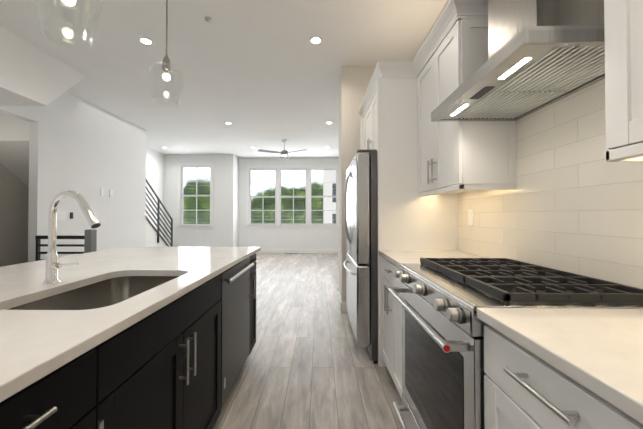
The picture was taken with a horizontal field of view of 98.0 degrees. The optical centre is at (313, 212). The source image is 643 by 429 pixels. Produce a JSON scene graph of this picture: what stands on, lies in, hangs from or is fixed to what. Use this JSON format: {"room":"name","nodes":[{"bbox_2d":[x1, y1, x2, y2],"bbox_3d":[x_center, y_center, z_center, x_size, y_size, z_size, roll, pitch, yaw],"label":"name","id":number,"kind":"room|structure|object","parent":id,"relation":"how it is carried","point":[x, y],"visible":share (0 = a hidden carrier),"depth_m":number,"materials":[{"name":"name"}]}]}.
{"room":"kitchen","nodes":[
{"label":"kitchen","id":0,"kind":"room"},
{"bbox_2d":[0,91,145,261],"bbox_3d":[-3.733,-0.278,4.372,0.120,3.050,3.350,0,-1,1],"label":"wall","id":1,"kind":"structure","parent":0,"point":[86,150],"depth_m":4.45,"materials":[{"name":"paint"}]},
{"bbox_2d":[57,212,65,219],"bbox_3d":[-3.675,0.054,4.057,0.008,0.120,0.160,0,-1,1],"label":"switch plate","id":2,"kind":"object","parent":1,"relation":"attached to","point":[61,215],"depth_m":4.06,"materials":[{"name":"white plastic"}]},
{"bbox_2d":[100,188,103,195],"bbox_3d":[-3.658,-0.348,4.827,0.012,0.130,0.080,0,-1,1],"label":"switch plate","id":3,"kind":"object","parent":1,"relation":"attached to","point":[101,189],"depth_m":4.80,"materials":[{"name":"white plastic"}]},
{"bbox_2d":[0,147,163,266],"bbox_3d":[-4.700,-0.295,2.971,0.140,3.050,11.250,0,-1,1],"label":"wall","id":4,"kind":"structure","parent":0,"point":[14,200],"depth_m":4.37,"materials":[{"name":"paint"}]},
{"bbox_2d":[164,154,234,246],"bbox_3d":[-3.545,-0.228,8.499,2.240,3.050,0.150,0,-1,1],"label":"wall","id":5,"kind":"structure","parent":0,"point":[221,233],"depth_m":8.42,"materials":[{"name":"paint"}]},
{"bbox_2d":[177,163,212,228],"bbox_3d":[-3.573,-0.497,8.460,1.105,1.982,0.145,0,-1,1],"label":"window","id":6,"kind":"structure","parent":5,"relation":"in","point":[181,185],"depth_m":8.43,"materials":[{"name":"white"}]},
{"bbox_2d":[0,0,446,157],"bbox_3d":[-1.731,-1.877,3.183,6.390,0.120,12.150,0,-1,1],"label":"ceiling","id":7,"kind":"structure","parent":0,"point":[262,74],"depth_m":3.28,"materials":[{"name":"paint"}]},
{"bbox_2d":[0,25,85,105],"bbox_3d":[-3.371,-1.517,3.215,0.650,0.600,1.020,0,-1,1],"label":"staircase underside","id":8,"kind":"structure","parent":7,"relation":"attached to","point":[31,74],"depth_m":3.02,"materials":[{"name":"paint"}]},
{"bbox_2d":[34,0,101,50],"bbox_3d":[-1.122,-1.312,1.280,0.248,1.055,0.248,0,-1,1],"label":"pendant light","id":9,"kind":"object","parent":7,"relation":"hanging from","point":[67,2],"visible":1,"depth_m":1.29,"materials":[{"name":"clear glass"}]},
{"bbox_2d":[137,36,154,45],"bbox_3d":[-1.785,-1.815,2.969,0.160,0.008,0.160,0,-1,1],"label":"recessed light","id":10,"kind":"object","parent":7,"relation":"in","point":[146,41],"visible":1,"depth_m":2.96,"materials":[{"name":"white plastic"}]},
{"bbox_2d":[147,0,184,106],"bbox_3d":[-1.106,-1.327,2.100,0.248,1.005,0.248,0,-1,1],"label":"pendant light","id":11,"kind":"object","parent":7,"relation":"hanging from","point":[166,66],"visible":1,"depth_m":2.09,"materials":[{"name":"clear glass"}]},
{"bbox_2d":[204,17,211,21],"bbox_3d":[-0.996,-1.812,2.639,0.072,0.022,0.072,0,-1,1],"label":"smoke detector","id":12,"kind":"object","parent":7,"relation":"attached to","point":[208,19],"visible":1,"depth_m":2.63,"materials":[{"name":"grey plastic"}]},
{"bbox_2d":[258,140,304,158],"bbox_3d":[-0.733,-1.578,7.027,1.191,0.385,1.052,0,-1,1],"label":"ceiling fan","id":13,"kind":"object","parent":7,"relation":"hanging from","point":[284,152],"visible":1,"depth_m":6.80,"materials":[{"name":"grey metal"}]},
{"bbox_2d":[308,35,322,44],"bbox_3d":[0.020,-1.816,2.954,0.160,0.008,0.160,0,-1,1],"label":"recessed light","id":14,"kind":"object","parent":7,"relation":"in","point":[315,40],"visible":1,"depth_m":2.95,"materials":[{"name":"white plastic"}]},
{"bbox_2d":[235,156,238,246],"bbox_3d":[-2.489,-0.224,8.829,0.140,3.050,0.550,0,-1,1],"label":"wall","id":15,"kind":"structure","parent":0,"point":[236,196],"depth_m":8.73,"materials":[{"name":"paint"}]},
{"bbox_2d":[238,157,338,248],"bbox_3d":[-0.500,-0.222,8.992,3.830,3.050,0.150,0,-1,1],"label":"wall","id":16,"kind":"structure","parent":0,"point":[295,238],"depth_m":8.92,"materials":[{"name":"paint"}]},
{"bbox_2d":[246,166,338,227],"bbox_3d":[-0.666,-0.491,8.955,3.020,1.982,0.145,0,-1,1],"label":"triple window","id":17,"kind":"structure","parent":16,"relation":"in","point":[278,196],"depth_m":8.93,"materials":[{"name":"white"}]},
{"bbox_2d":[256,249,338,252],"bbox_3d":[-0.572,1.235,8.891,3.689,0.135,0.017,0,-1,1],"label":"baseboard","id":18,"kind":"structure","parent":16,"relation":"attached to","point":[262,250],"depth_m":8.88,"materials":[{"name":"white wood"}]},
{"bbox_2d":[213,253,402,428],"bbox_3d":[-1.731,1.293,3.145,6.390,0.120,12.150,0,-1,1],"label":"floor","id":19,"kind":"structure","parent":0,"point":[309,364],"depth_m":2.21,"materials":[{"name":"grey wood"}]},
{"bbox_2d":[35,229,96,260],"bbox_3d":[-3.298,0.734,3.705,0.769,1.010,0.092,0,-1,1],"label":"landing railing","id":20,"kind":"object","parent":19,"relation":"on","point":[90,241],"visible":0.38,"depth_m":3.69,"materials":[{"name":"black metal"}]},
{"bbox_2d":[0,112,172,246],"bbox_3d":[-4.150,-0.144,5.569,0.856,2.812,3.570,0,-1,1],"label":"flight","id":21,"kind":"object","parent":19,"relation":"on","point":[14,145],"visible":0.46,"depth_m":4.07,"materials":[{"name":"white paint"}]},
{"bbox_2d":[0,247,260,428],"bbox_3d":[-0.909,0.755,0.810,0.838,0.898,3.300,0,-1,1],"label":"kitchen island","id":22,"kind":"object","parent":19,"relation":"on","point":[141,338],"depth_m":1.02,"materials":[{"name":"wood"}]},
{"bbox_2d":[0,247,259,389],"bbox_3d":[-0.753,0.299,0.813,0.495,0.030,3.300,0,-1,1],"label":"island countertop","id":23,"kind":"structure","parent":22,"relation":"on","point":[29,339],"depth_m":0.75,"materials":[{"name":"white stone"}]},
{"bbox_2d":[221,257,253,407],"bbox_3d":[-0.530,0.768,1.878,0.122,0.874,0.624,0,-1,1],"label":"dishwasher","id":24,"kind":"object","parent":22,"relation":"in","point":[235,281],"depth_m":1.80,"materials":[{"name":"black metal"}]},
{"bbox_2d":[343,149,377,363],"bbox_3d":[0.710,0.359,2.692,0.846,1.737,0.885,0,-1,1],"label":"fridge","id":25,"kind":"object","parent":19,"relation":"on","point":[360,215],"visible":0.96,"depth_m":2.26,"materials":[{"name":"silver metal"}]},
{"bbox_2d":[379,256,402,398],"bbox_3d":[0.832,0.773,1.900,0.612,0.890,0.615,0,-1,1],"label":"base cabinet","id":26,"kind":"object","parent":19,"relation":"on","point":[390,310],"depth_m":1.92,"materials":[{"name":"white wood"}]},
{"bbox_2d":[379,248,490,267],"bbox_3d":[0.822,0.313,1.906,0.632,0.030,0.615,0,-1,1],"label":"countertop","id":27,"kind":"structure","parent":26,"relation":"on","point":[397,256],"depth_m":1.98,"materials":[{"name":"white stone"}]},
{"bbox_2d":[387,258,642,428],"bbox_3d":[0.759,0.730,1.210,0.706,0.958,0.758,0,-1,1],"label":"range","id":28,"kind":"object","parent":19,"relation":"on","point":[441,300],"visible":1,"depth_m":1.04,"materials":[{"name":"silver metal"}]},
{"bbox_2d":[484,325,610,428],"bbox_3d":[0.806,0.756,0.567,0.612,0.890,0.516,0,-1,1],"label":"base cabinet","id":29,"kind":"object","parent":19,"relation":"on","point":[520,391],"depth_m":0.65,"materials":[{"name":"white wood"}]},
{"bbox_2d":[477,308,642,427],"bbox_3d":[0.788,0.291,0.122,0.632,0.030,1.417,0,-1,1],"label":"countertop","id":30,"kind":"structure","parent":29,"relation":"on","point":[600,350],"depth_m":0.61,"materials":[{"name":"white stone"}]},
{"bbox_2d":[339,66,375,301],"bbox_3d":[0.760,-0.286,3.692,0.828,3.050,0.500,0,-1,1],"label":"wall","id":31,"kind":"structure","parent":0,"point":[354,81],"depth_m":3.46,"materials":[{"name":"paint"}]},
{"bbox_2d":[340,301,346,312],"bbox_3d":[0.749,1.168,3.417,0.841,0.135,0.014,0,-1,1],"label":"baseboard","id":32,"kind":"structure","parent":31,"relation":"attached to","point":[342,306],"depth_m":3.42,"materials":[{"name":"white wood"}]},
{"bbox_2d":[412,0,449,60],"bbox_3d":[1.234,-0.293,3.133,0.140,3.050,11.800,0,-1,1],"label":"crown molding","id":33,"kind":"structure","parent":0,"point":[442,10],"depth_m":2.73,"materials":[{"name":"paint"}]},
{"bbox_2d":[367,64,414,159],"bbox_3d":[0.852,-0.848,2.511,0.594,0.655,0.509,0,-1,1],"label":"upper cabinet","id":34,"kind":"object","parent":33,"relation":"attached to","point":[391,100],"depth_m":2.23,"materials":[{"name":"white wood"}]},
{"bbox_2d":[415,0,522,195],"bbox_3d":[0.977,-0.669,1.890,0.321,1.028,0.664,0,-1,1],"label":"upper cabinet","id":35,"kind":"object","parent":33,"relation":"attached to","point":[453,158],"depth_m":1.57,"materials":[{"name":"white wood"}]},
{"bbox_2d":[431,0,604,121],"bbox_3d":[0.881,-1.174,1.208,0.468,1.326,0.712,0,-1,1],"label":"range hood","id":36,"kind":"object","parent":33,"relation":"attached to","point":[540,52],"visible":0.96,"depth_m":1.06,"materials":[{"name":"silver metal"}]},
{"bbox_2d":[591,0,642,155],"bbox_3d":[0.951,-0.685,0.512,0.321,1.028,0.511,0,-1,1],"label":"upper cabinet","id":37,"kind":"object","parent":33,"relation":"attached to","point":[618,96],"depth_m":0.72,"materials":[{"name":"white wood"}]},
{"label":"outside","id":38,"kind":"structure","parent":0,"visible":0},
{"bbox_2d":[183,168,335,223],"bbox_3d":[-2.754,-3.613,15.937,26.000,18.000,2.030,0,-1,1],"label":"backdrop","id":39,"kind":"structure","parent":38,"point":[203,203],"depth_m":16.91,"materials":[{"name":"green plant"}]}
]}

